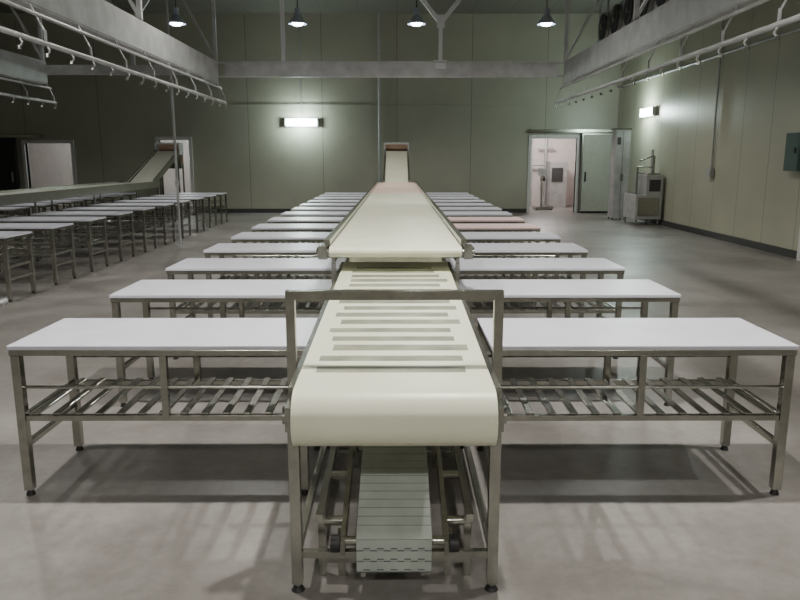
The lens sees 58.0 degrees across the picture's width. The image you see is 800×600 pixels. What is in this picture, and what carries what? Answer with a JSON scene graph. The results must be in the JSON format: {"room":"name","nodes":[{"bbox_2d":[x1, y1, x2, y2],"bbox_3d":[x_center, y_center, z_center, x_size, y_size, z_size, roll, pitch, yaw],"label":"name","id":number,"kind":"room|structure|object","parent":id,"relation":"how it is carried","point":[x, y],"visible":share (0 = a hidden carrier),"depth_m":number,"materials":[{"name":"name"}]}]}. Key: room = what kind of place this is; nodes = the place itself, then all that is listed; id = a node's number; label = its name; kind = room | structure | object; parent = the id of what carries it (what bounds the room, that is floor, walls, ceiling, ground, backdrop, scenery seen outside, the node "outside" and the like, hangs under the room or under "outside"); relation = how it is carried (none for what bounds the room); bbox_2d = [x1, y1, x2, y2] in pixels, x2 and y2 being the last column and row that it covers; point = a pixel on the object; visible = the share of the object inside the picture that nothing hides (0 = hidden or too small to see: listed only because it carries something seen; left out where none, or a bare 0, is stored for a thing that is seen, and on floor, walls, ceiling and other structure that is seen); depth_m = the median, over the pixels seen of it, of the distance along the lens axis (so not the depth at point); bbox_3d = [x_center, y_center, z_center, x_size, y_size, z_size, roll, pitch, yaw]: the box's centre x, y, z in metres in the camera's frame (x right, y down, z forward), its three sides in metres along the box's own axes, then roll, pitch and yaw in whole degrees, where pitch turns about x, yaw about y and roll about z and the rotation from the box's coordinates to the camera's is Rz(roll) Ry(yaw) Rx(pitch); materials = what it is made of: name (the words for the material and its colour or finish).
{"room":"factory floor","nodes":[
{"label":"factory floor","id":0,"kind":"room"},
{"bbox_2d":[28,139,575,205],"bbox_3d":[-4.549,-5.022,26.790,23.150,3.000,0.150,0,11,0],"label":"wall","id":1,"kind":"structure","parent":0,"point":[50,163],"depth_m":26.72,"materials":[{"name":"paint"}]},
{"bbox_2d":[0,13,620,211],"bbox_3d":[-4.609,-5.834,22.862,23.000,6.100,0.150,0,11,0],"label":"wall","id":2,"kind":"structure","parent":0,"point":[249,154],"depth_m":22.75,"materials":[{"name":"paint"}]},
{"bbox_2d":[0,135,42,190],"bbox_3d":[-12.233,-4.028,22.978,1.850,2.410,0.230,0,11,0],"label":"door","id":3,"kind":"structure","parent":2,"relation":"in","point":[9,170],"depth_m":22.87,"materials":[{"name":"black rubber"}]},
{"bbox_2d":[21,140,76,212],"bbox_3d":[-11.184,-3.962,23.189,1.650,2.300,0.210,0,11,0],"label":"trim","id":4,"kind":"structure","parent":2,"relation":"attached to","point":[27,175],"depth_m":22.99,"materials":[{"name":"grey metal"}]},
{"bbox_2d":[155,137,194,210],"bbox_3d":[-7.184,-4.014,23.196,1.150,2.400,0.210,0,11,0],"label":"trim","id":5,"kind":"structure","parent":2,"relation":"attached to","point":[157,139],"depth_m":22.97,"materials":[{"name":"grey metal"}]},
{"bbox_2d":[284,118,317,126],"bbox_3d":[-3.108,-5.602,22.768,1.050,0.260,0.125,0,11,0],"label":"lamp","id":6,"kind":"object","parent":2,"relation":"attached to","point":[289,122],"visible":1,"depth_m":22.73,"materials":[{"name":"white plastic"}]},
{"bbox_2d":[0,209,607,212],"bbox_3d":[-4.608,-2.885,23.336,22.900,0.130,0.050,0,11,0],"label":"baseboard","id":7,"kind":"structure","parent":2,"relation":"attached to","point":[218,210],"depth_m":23.32,"materials":[{"name":"grey"}]},
{"bbox_2d":[237,13,523,181],"bbox_3d":[-0.608,-5.904,22.727,9.000,5.890,0.070,0,11,0],"label":"conduit","id":8,"kind":"object","parent":2,"relation":"attached to","point":[378,14],"visible":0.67,"depth_m":22.67,"materials":[{"name":"metal"}]},
{"bbox_2d":[526,135,580,212],"bbox_3d":[4.916,-4.048,23.241,1.650,2.450,0.210,0,11,0],"label":"trim","id":9,"kind":"structure","parent":2,"relation":"attached to","point":[576,185],"depth_m":23.09,"materials":[{"name":"grey metal"}]},
{"bbox_2d":[529,129,611,211],"bbox_3d":[5.442,-4.119,23.026,2.700,2.570,0.250,0,11,0],"label":"door","id":10,"kind":"structure","parent":2,"relation":"in","point":[595,158],"depth_m":22.94,"materials":[{"name":"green metal"}]},
{"bbox_2d":[0,0,621,13],"bbox_3d":[-4.546,-6.055,7.688,23.400,0.150,29.850,0,11,0],"label":"ceiling","id":11,"kind":"structure","parent":0,"point":[153,6],"depth_m":21.19,"materials":[{"name":"grey"}]},
{"bbox_2d":[0,5,56,108],"bbox_3d":[-7.136,-3.558,4.369,1.525,3.472,18.000,0,11,0],"label":"rail","id":12,"kind":"object","parent":11,"relation":"hanging from","point":[12,65],"visible":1,"depth_m":12.71,"materials":[{"name":"metal"}]},
{"bbox_2d":[0,0,226,108],"bbox_3d":[-3.956,-3.561,4.382,1.525,3.472,18.000,0,11,0],"label":"rail","id":13,"kind":"object","parent":11,"relation":"hanging from","point":[100,20],"visible":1,"depth_m":8.80,"materials":[{"name":"metal"}]},
{"bbox_2d":[169,0,185,25],"bbox_3d":[-4.981,-6.841,15.964,0.410,1.460,0.410,0,11,0],"label":"lamp","id":14,"kind":"object","parent":11,"relation":"hanging from","point":[175,20],"visible":0.93,"depth_m":15.99,"materials":[{"name":"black metal"}]},
{"bbox_2d":[289,0,306,25],"bbox_3d":[-2.281,-6.843,15.975,0.410,1.460,0.410,0,11,0],"label":"lamp","id":15,"kind":"object","parent":11,"relation":"hanging from","point":[297,19],"visible":1,"depth_m":16.00,"materials":[{"name":"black metal"}]},
{"bbox_2d":[46,0,564,77],"bbox_3d":[-1.769,-5.588,13.237,9.800,2.887,0.140,0,11,0],"label":"cross beam","id":16,"kind":"structure","parent":11,"relation":"attached to","point":[439,68],"depth_m":13.46,"materials":[{"name":"metal"}]},
{"bbox_2d":[408,0,425,25],"bbox_3d":[0.369,-6.845,15.986,0.410,1.460,0.410,0,11,0],"label":"lamp","id":17,"kind":"object","parent":11,"relation":"hanging from","point":[416,20],"visible":1,"depth_m":16.01,"materials":[{"name":"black metal"}]},
{"bbox_2d":[537,0,555,25],"bbox_3d":[3.269,-6.847,15.998,0.410,1.460,0.410,0,11,0],"label":"lamp","id":18,"kind":"object","parent":11,"relation":"hanging from","point":[546,20],"visible":1,"depth_m":16.02,"materials":[{"name":"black metal"}]},
{"bbox_2d":[598,0,669,41],"bbox_3d":[5.298,-6.760,16.100,1.040,1.670,6.950,0,11,0],"label":"cooler","id":19,"kind":"object","parent":11,"relation":"hanging from","point":[619,16],"visible":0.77,"depth_m":15.96,"materials":[{"name":"metal"}]},
{"bbox_2d":[555,0,799,108],"bbox_3d":[3.694,-3.567,4.414,1.525,3.472,18.000,0,11,0],"label":"rail","id":20,"kind":"object","parent":11,"relation":"hanging from","point":[673,20],"visible":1,"depth_m":8.65,"materials":[{"name":"metal"}]},
{"bbox_2d":[0,205,799,599],"bbox_3d":[-4.556,-0.332,11.124,23.400,0.200,34.400,0,11,0],"label":"floor","id":21,"kind":"structure","parent":0,"point":[147,510],"depth_m":3.93,"materials":[{"name":"concrete"}]},
{"bbox_2d":[0,298,7,305],"bbox_3d":[-4.764,0.302,7.196,0.090,0.060,3.051,0,11,1],"label":"pipe","id":22,"kind":"object","parent":21,"relation":"on","point":[3,302],"visible":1,"depth_m":8.59,"materials":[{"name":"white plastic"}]},
{"bbox_2d":[0,207,33,247],"bbox_3d":[-7.870,-1.342,13.684,1.485,0.800,0.640,0,11,0],"label":"work table","id":23,"kind":"object","parent":21,"relation":"on","point":[12,210],"visible":0.25,"depth_m":13.49,"materials":[{"name":"silver metal"}]},
{"bbox_2d":[0,231,36,301],"bbox_3d":[-5.445,-0.423,8.983,1.485,0.800,0.640,0,11,0],"label":"work table","id":24,"kind":"object","parent":21,"relation":"on","point":[4,235],"visible":1,"depth_m":8.95,"materials":[{"name":"silver metal"}]},
{"bbox_2d":[0,203,60,241],"bbox_3d":[-7.875,-1.572,14.861,1.485,0.800,0.640,0,11,0],"label":"work table","id":25,"kind":"object","parent":21,"relation":"on","point":[31,205],"visible":0.23,"depth_m":14.65,"materials":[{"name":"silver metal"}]},
{"bbox_2d":[0,223,76,284],"bbox_3d":[-5.450,-0.653,10.160,1.485,0.800,0.640,0,11,0],"label":"work table","id":26,"kind":"object","parent":21,"relation":"on","point":[51,227],"visible":0.94,"depth_m":10.01,"materials":[{"name":"silver metal"}]},
{"bbox_2d":[4,200,84,231],"bbox_3d":[-7.880,-1.802,16.039,1.485,0.800,0.640,0,11,0],"label":"work table","id":27,"kind":"object","parent":21,"relation":"on","point":[70,202],"visible":0.12,"depth_m":15.71,"materials":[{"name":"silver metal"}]},
{"bbox_2d":[0,217,108,271],"bbox_3d":[-5.455,-0.883,11.338,1.485,0.800,0.640,0,11,0],"label":"work table","id":28,"kind":"object","parent":21,"relation":"on","point":[87,220],"visible":0.75,"depth_m":11.10,"materials":[{"name":"silver metal"}]},
{"bbox_2d":[31,197,104,212],"bbox_3d":[-7.885,-2.032,17.217,1.485,0.800,0.640,0,11,0],"label":"work table","id":29,"kind":"object","parent":21,"relation":"on","point":[74,198],"visible":0.1,"depth_m":16.88,"materials":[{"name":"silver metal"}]},
{"bbox_2d":[31,211,134,260],"bbox_3d":[-5.460,-1.113,12.516,1.485,0.800,0.640,0,11,0],"label":"work table","id":30,"kind":"object","parent":21,"relation":"on","point":[117,214],"visible":0.73,"depth_m":12.25,"materials":[{"name":"silver metal"}]},
{"bbox_2d":[55,195,123,225],"bbox_3d":[-7.890,-2.262,18.395,1.485,0.800,0.640,0,11,0],"label":"work table","id":31,"kind":"object","parent":21,"relation":"on","point":[105,196],"visible":0.07,"depth_m":18.09,"materials":[{"name":"silver metal"}]},
{"bbox_2d":[0,143,185,258],"bbox_3d":[-6.676,-2.406,15.559,1.090,2.170,11.800,0,11,0],"label":"conveyor","id":32,"kind":"object","parent":21,"relation":"on","point":[149,174],"visible":0.82,"depth_m":16.81,"materials":[{"name":"beige rubber"}]},
{"bbox_2d":[76,193,135,214],"bbox_3d":[-7.895,-2.492,19.572,1.485,0.800,0.640,0,11,0],"label":"work table","id":33,"kind":"object","parent":21,"relation":"on","point":[123,194],"visible":0.09,"depth_m":19.26,"materials":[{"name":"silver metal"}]},
{"bbox_2d":[63,207,156,251],"bbox_3d":[-5.465,-1.343,13.694,1.485,0.800,0.640,0,11,0],"label":"work table","id":34,"kind":"object","parent":21,"relation":"on","point":[142,210],"visible":0.66,"depth_m":13.46,"materials":[{"name":"silver metal"}]},
{"bbox_2d":[90,203,175,244],"bbox_3d":[-5.470,-1.573,14.871,1.485,0.800,0.640,0,11,0],"label":"work table","id":35,"kind":"object","parent":21,"relation":"on","point":[163,222],"visible":0.59,"depth_m":14.64,"materials":[{"name":"silver metal"}]},
{"bbox_2d":[113,200,191,237],"bbox_3d":[-5.475,-1.804,16.049,1.485,0.800,0.640,0,11,0],"label":"work table","id":36,"kind":"object","parent":21,"relation":"on","point":[182,217],"visible":0.62,"depth_m":15.81,"materials":[{"name":"silver metal"}]},
{"bbox_2d":[6,318,319,495],"bbox_3d":[-1.203,0.558,3.955,1.485,0.800,0.640,0,11,0],"label":"work table","id":37,"kind":"object","parent":21,"relation":"on","point":[72,338],"visible":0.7,"depth_m":3.70,"materials":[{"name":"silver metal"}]},
{"bbox_2d":[133,197,204,232],"bbox_3d":[-5.480,-2.034,17.227,1.485,0.800,0.640,0,11,0],"label":"work table","id":38,"kind":"object","parent":21,"relation":"on","point":[196,213],"visible":0.59,"depth_m":16.97,"materials":[{"name":"silver metal"}]},
{"bbox_2d":[165,0,184,246],"bbox_3d":[-4.370,-4.061,13.809,0.160,6.090,0.160,0,11,0],"label":"pipe","id":39,"kind":"object","parent":21,"relation":"on","point":[166,1],"visible":0.91,"depth_m":14.00,"materials":[{"name":"metal"}]},
{"bbox_2d":[150,195,216,227],"bbox_3d":[-5.485,-2.264,18.405,1.485,0.800,0.640,0,11,0],"label":"work table","id":40,"kind":"object","parent":21,"relation":"on","point":[204,196],"visible":0.56,"depth_m":18.19,"materials":[{"name":"silver metal"}]},
{"bbox_2d":[166,193,227,223],"bbox_3d":[-5.490,-2.494,19.582,1.485,0.800,0.640,0,11,0],"label":"work table","id":41,"kind":"object","parent":21,"relation":"on","point":[220,207],"visible":0.62,"depth_m":19.32,"materials":[{"name":"silver metal"}]},
{"bbox_2d":[109,280,331,406],"bbox_3d":[-1.234,0.298,5.290,1.485,0.800,0.640,0,11,0],"label":"work table","id":42,"kind":"object","parent":21,"relation":"on","point":[144,291],"visible":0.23,"depth_m":5.15,"materials":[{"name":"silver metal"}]},
{"bbox_2d":[166,258,346,359],"bbox_3d":[-1.239,0.064,6.487,1.485,0.800,0.640,0,11,0],"label":"work table","id":43,"kind":"object","parent":21,"relation":"on","point":[189,266],"visible":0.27,"depth_m":6.19,"materials":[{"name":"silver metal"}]},
{"bbox_2d":[203,243,348,317],"bbox_3d":[-1.244,-0.170,7.685,1.485,0.800,0.640,0,11,0],"label":"work table","id":44,"kind":"object","parent":21,"relation":"on","point":[221,249],"visible":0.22,"depth_m":7.53,"materials":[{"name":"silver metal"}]},
{"bbox_2d":[231,232,330,302],"bbox_3d":[-1.249,-0.404,8.882,1.485,0.800,0.640,0,11,0],"label":"work table","id":45,"kind":"object","parent":21,"relation":"on","point":[244,237],"visible":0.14,"depth_m":8.56,"materials":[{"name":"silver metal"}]},
{"bbox_2d":[251,224,337,275],"bbox_3d":[-1.254,-0.638,10.079,1.485,0.800,0.640,0,11,0],"label":"work table","id":46,"kind":"object","parent":21,"relation":"on","point":[260,227],"visible":0.13,"depth_m":9.73,"materials":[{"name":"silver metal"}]},
{"bbox_2d":[267,217,343,257],"bbox_3d":[-1.260,-0.872,11.277,1.485,0.800,0.640,0,11,0],"label":"work table","id":47,"kind":"object","parent":21,"relation":"on","point":[275,220],"visible":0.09,"depth_m":10.90,"materials":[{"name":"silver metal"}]},
{"bbox_2d":[280,211,349,257],"bbox_3d":[-1.265,-1.105,12.474,1.485,0.800,0.640,0,11,0],"label":"work table","id":48,"kind":"object","parent":21,"relation":"on","point":[287,213],"visible":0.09,"depth_m":12.23,"materials":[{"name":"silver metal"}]},
{"bbox_2d":[291,207,352,242],"bbox_3d":[-1.270,-1.339,13.672,1.485,0.800,0.640,0,11,0],"label":"work table","id":49,"kind":"object","parent":21,"relation":"on","point":[294,208],"visible":0.05,"depth_m":13.40,"materials":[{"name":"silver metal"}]},
{"bbox_2d":[299,203,356,206],"bbox_3d":[-1.275,-1.573,14.869,1.485,0.800,0.640,0,11,0],"label":"work table","id":50,"kind":"object","parent":21,"relation":"on","point":[303,204],"visible":0.06,"depth_m":14.49,"materials":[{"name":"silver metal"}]},
{"bbox_2d":[307,200,359,202],"bbox_3d":[-1.280,-1.807,16.066,1.485,0.800,0.640,0,11,0],"label":"work table","id":51,"kind":"object","parent":21,"relation":"on","point":[309,201],"visible":0.07,"depth_m":15.68,"materials":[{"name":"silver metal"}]},
{"bbox_2d":[313,197,361,199],"bbox_3d":[-1.285,-2.041,17.264,1.485,0.800,0.640,0,11,0],"label":"work table","id":52,"kind":"object","parent":21,"relation":"on","point":[315,198],"visible":0.08,"depth_m":16.88,"materials":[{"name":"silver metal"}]},
{"bbox_2d":[319,195,363,196],"bbox_3d":[-1.290,-2.275,18.461,1.485,0.800,0.640,0,11,0],"label":"work table","id":53,"kind":"object","parent":21,"relation":"on","point":[320,195],"visible":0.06,"depth_m":18.17,"materials":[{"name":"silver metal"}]},
{"bbox_2d":[324,193,365,194],"bbox_3d":[-1.295,-2.508,19.659,1.485,0.800,0.640,0,11,0],"label":"work table","id":54,"kind":"object","parent":21,"relation":"on","point":[324,193],"visible":0.07,"depth_m":19.32,"materials":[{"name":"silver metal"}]},
{"bbox_2d":[282,261,506,592],"bbox_3d":[-0.027,0.341,4.096,0.902,1.173,2.894,0,11,0],"label":"conveyor","id":55,"kind":"object","parent":21,"relation":"on","point":[394,363],"visible":1,"depth_m":2.95,"materials":[{"name":"beige plastic"}]},
{"bbox_2d":[316,143,474,282],"bbox_3d":[-0.066,-1.937,13.158,1.090,2.170,16.750,0,11,0],"label":"conveyor","id":56,"kind":"object","parent":21,"relation":"on","point":[396,220],"visible":0.94,"depth_m":6.22,"materials":[{"name":"beige rubber"}]},
{"bbox_2d":[426,192,468,194],"bbox_3d":[1.110,-2.510,19.668,1.485,0.800,0.640,0,11,0],"label":"work table","id":57,"kind":"object","parent":21,"relation":"on","point":[428,193],"visible":0.09,"depth_m":19.32,"materials":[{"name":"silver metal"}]},
{"bbox_2d":[429,195,473,196],"bbox_3d":[1.115,-2.276,18.471,1.485,0.800,0.640,0,11,0],"label":"work table","id":58,"kind":"object","parent":21,"relation":"on","point":[429,195],"visible":0.09,"depth_m":18.09,"materials":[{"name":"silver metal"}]},
{"bbox_2d":[430,197,479,199],"bbox_3d":[1.120,-2.043,17.274,1.485,0.800,0.640,0,11,0],"label":"work table","id":59,"kind":"object","parent":21,"relation":"on","point":[432,198],"visible":0.09,"depth_m":16.89,"materials":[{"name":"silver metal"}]},
{"bbox_2d":[433,200,485,202],"bbox_3d":[1.125,-1.809,16.076,1.485,0.800,0.640,0,11,0],"label":"work table","id":60,"kind":"object","parent":21,"relation":"on","point":[435,201],"visible":0.06,"depth_m":15.69,"materials":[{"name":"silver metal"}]},
{"bbox_2d":[435,203,492,242],"bbox_3d":[1.130,-1.575,14.879,1.485,0.800,0.640,0,11,0],"label":"work table","id":61,"kind":"object","parent":21,"relation":"on","point":[437,204],"visible":0.06,"depth_m":14.64,"materials":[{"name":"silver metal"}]},
{"bbox_2d":[439,207,501,242],"bbox_3d":[1.135,-1.341,13.681,1.485,0.800,0.640,0,11,0],"label":"work table","id":62,"kind":"object","parent":21,"relation":"on","point":[441,208],"visible":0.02,"depth_m":13.42,"materials":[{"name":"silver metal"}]},
{"bbox_2d":[442,211,511,257],"bbox_3d":[1.140,-1.107,12.484,1.485,0.800,0.640,0,11,0],"label":"work table","id":63,"kind":"object","parent":21,"relation":"on","point":[447,213],"visible":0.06,"depth_m":12.23,"materials":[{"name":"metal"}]},
{"bbox_2d":[448,217,524,257],"bbox_3d":[1.145,-0.874,11.287,1.485,0.800,0.640,0,11,0],"label":"work table","id":64,"kind":"object","parent":21,"relation":"on","point":[455,220],"visible":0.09,"depth_m":10.91,"materials":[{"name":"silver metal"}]},
{"bbox_2d":[454,224,540,275],"bbox_3d":[1.151,-0.640,10.089,1.485,0.800,0.640,0,11,0],"label":"work table","id":65,"kind":"object","parent":21,"relation":"on","point":[461,227],"visible":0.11,"depth_m":9.73,"materials":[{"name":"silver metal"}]},
{"bbox_2d":[461,232,560,302],"bbox_3d":[1.156,-0.406,8.892,1.485,0.800,0.640,0,11,0],"label":"work table","id":66,"kind":"object","parent":21,"relation":"on","point":[547,237],"visible":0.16,"depth_m":8.56,"materials":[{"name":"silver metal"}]},
{"bbox_2d":[442,243,587,317],"bbox_3d":[1.161,-0.172,7.695,1.485,0.800,0.640,0,11,0],"label":"work table","id":67,"kind":"object","parent":21,"relation":"on","point":[570,249],"visible":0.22,"depth_m":7.48,"materials":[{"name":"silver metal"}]},
{"bbox_2d":[445,258,625,358],"bbox_3d":[1.166,0.062,6.497,1.485,0.800,0.640,0,11,0],"label":"work table","id":68,"kind":"object","parent":21,"relation":"on","point":[534,266],"visible":0.38,"depth_m":6.20,"materials":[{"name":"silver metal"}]},
{"bbox_2d":[532,168,552,209],"bbox_3d":[4.886,-3.789,24.651,0.600,1.400,0.600,0,11,0],"label":"scale","id":69,"kind":"object","parent":21,"relation":"on","point":[542,172],"visible":1,"depth_m":24.72,"materials":[{"name":"silver metal"}]},
{"bbox_2d":[530,139,567,206],"bbox_3d":[5.229,-4.888,26.155,1.500,2.980,0.830,0,11,0],"label":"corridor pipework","id":70,"kind":"object","parent":21,"relation":"on","point":[554,192],"visible":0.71,"depth_m":25.99,"materials":[{"name":"metal"}]},
{"bbox_2d":[459,279,680,405],"bbox_3d":[1.171,0.296,5.300,1.485,0.800,0.640,0,11,0],"label":"work table","id":71,"kind":"object","parent":21,"relation":"on","point":[644,291],"visible":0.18,"depth_m":5.11,"materials":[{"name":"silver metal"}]},
{"bbox_2d":[607,128,631,219],"bbox_3d":[6.203,-3.553,20.444,0.440,2.550,0.500,0,11,0],"label":"tall cabinet","id":72,"kind":"object","parent":21,"relation":"on","point":[621,137],"visible":0.94,"depth_m":20.25,"materials":[{"name":"silver metal"}]},
{"bbox_2d":[477,318,798,495],"bbox_3d":[1.212,0.558,3.955,1.525,0.800,0.640,0,11,0],"label":"work table","id":73,"kind":"object","parent":21,"relation":"on","point":[642,338],"visible":0.77,"depth_m":3.71,"materials":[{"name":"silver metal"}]},
{"bbox_2d":[623,150,662,224],"bbox_3d":[6.469,-3.005,19.201,0.680,1.950,1.012,0,11,0],"label":"machine","id":74,"kind":"object","parent":21,"relation":"on","point":[645,202],"visible":1,"depth_m":18.83,"materials":[{"name":"metal"}]},
{"bbox_2d":[617,0,799,250],"bbox_3d":[7.028,-3.002,8.359,0.150,6.100,29.800,0,11,0],"label":"wall","id":75,"kind":"structure","parent":0,"point":[749,196],"depth_m":15.22,"materials":[{"name":"paint"}]},
{"bbox_2d":[639,106,656,117],"bbox_3d":[6.837,-5.185,19.904,0.125,0.260,1.050,0,11,0],"label":"lamp","id":76,"kind":"object","parent":75,"relation":"attached to","point":[651,111],"visible":1,"depth_m":19.82,"materials":[{"name":"grey plastic"}]},
{"bbox_2d":[618,20,799,177],"bbox_3d":[6.898,-3.635,8.235,0.090,4.790,29.300,0,11,0],"label":"conduit","id":77,"kind":"object","parent":75,"relation":"attached to","point":[709,171],"visible":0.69,"depth_m":15.74,"materials":[{"name":"metal"}]},
{"bbox_2d":[639,219,796,258],"bbox_3d":[6.928,-0.072,8.931,0.050,0.130,29.500,0,11,0],"label":"baseboard","id":78,"kind":"structure","parent":75,"relation":"attached to","point":[786,252],"depth_m":14.98,"materials":[{"name":"grey"}]},
{"bbox_2d":[783,132,799,170],"bbox_3d":[6.842,-2.561,12.495,0.180,0.650,0.450,0,11,0],"label":"control box","id":79,"kind":"object","parent":75,"relation":"attached to","point":[792,147],"visible":1,"depth_m":12.46,"materials":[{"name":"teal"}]},
{"bbox_2d":[796,228,799,260],"bbox_3d":[6.857,-1.370,11.428,0.150,1.720,1.700,0,11,0],"label":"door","id":80,"kind":"structure","parent":75,"relation":"in","point":[798,247],"depth_m":12.35,"materials":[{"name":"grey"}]}
]}

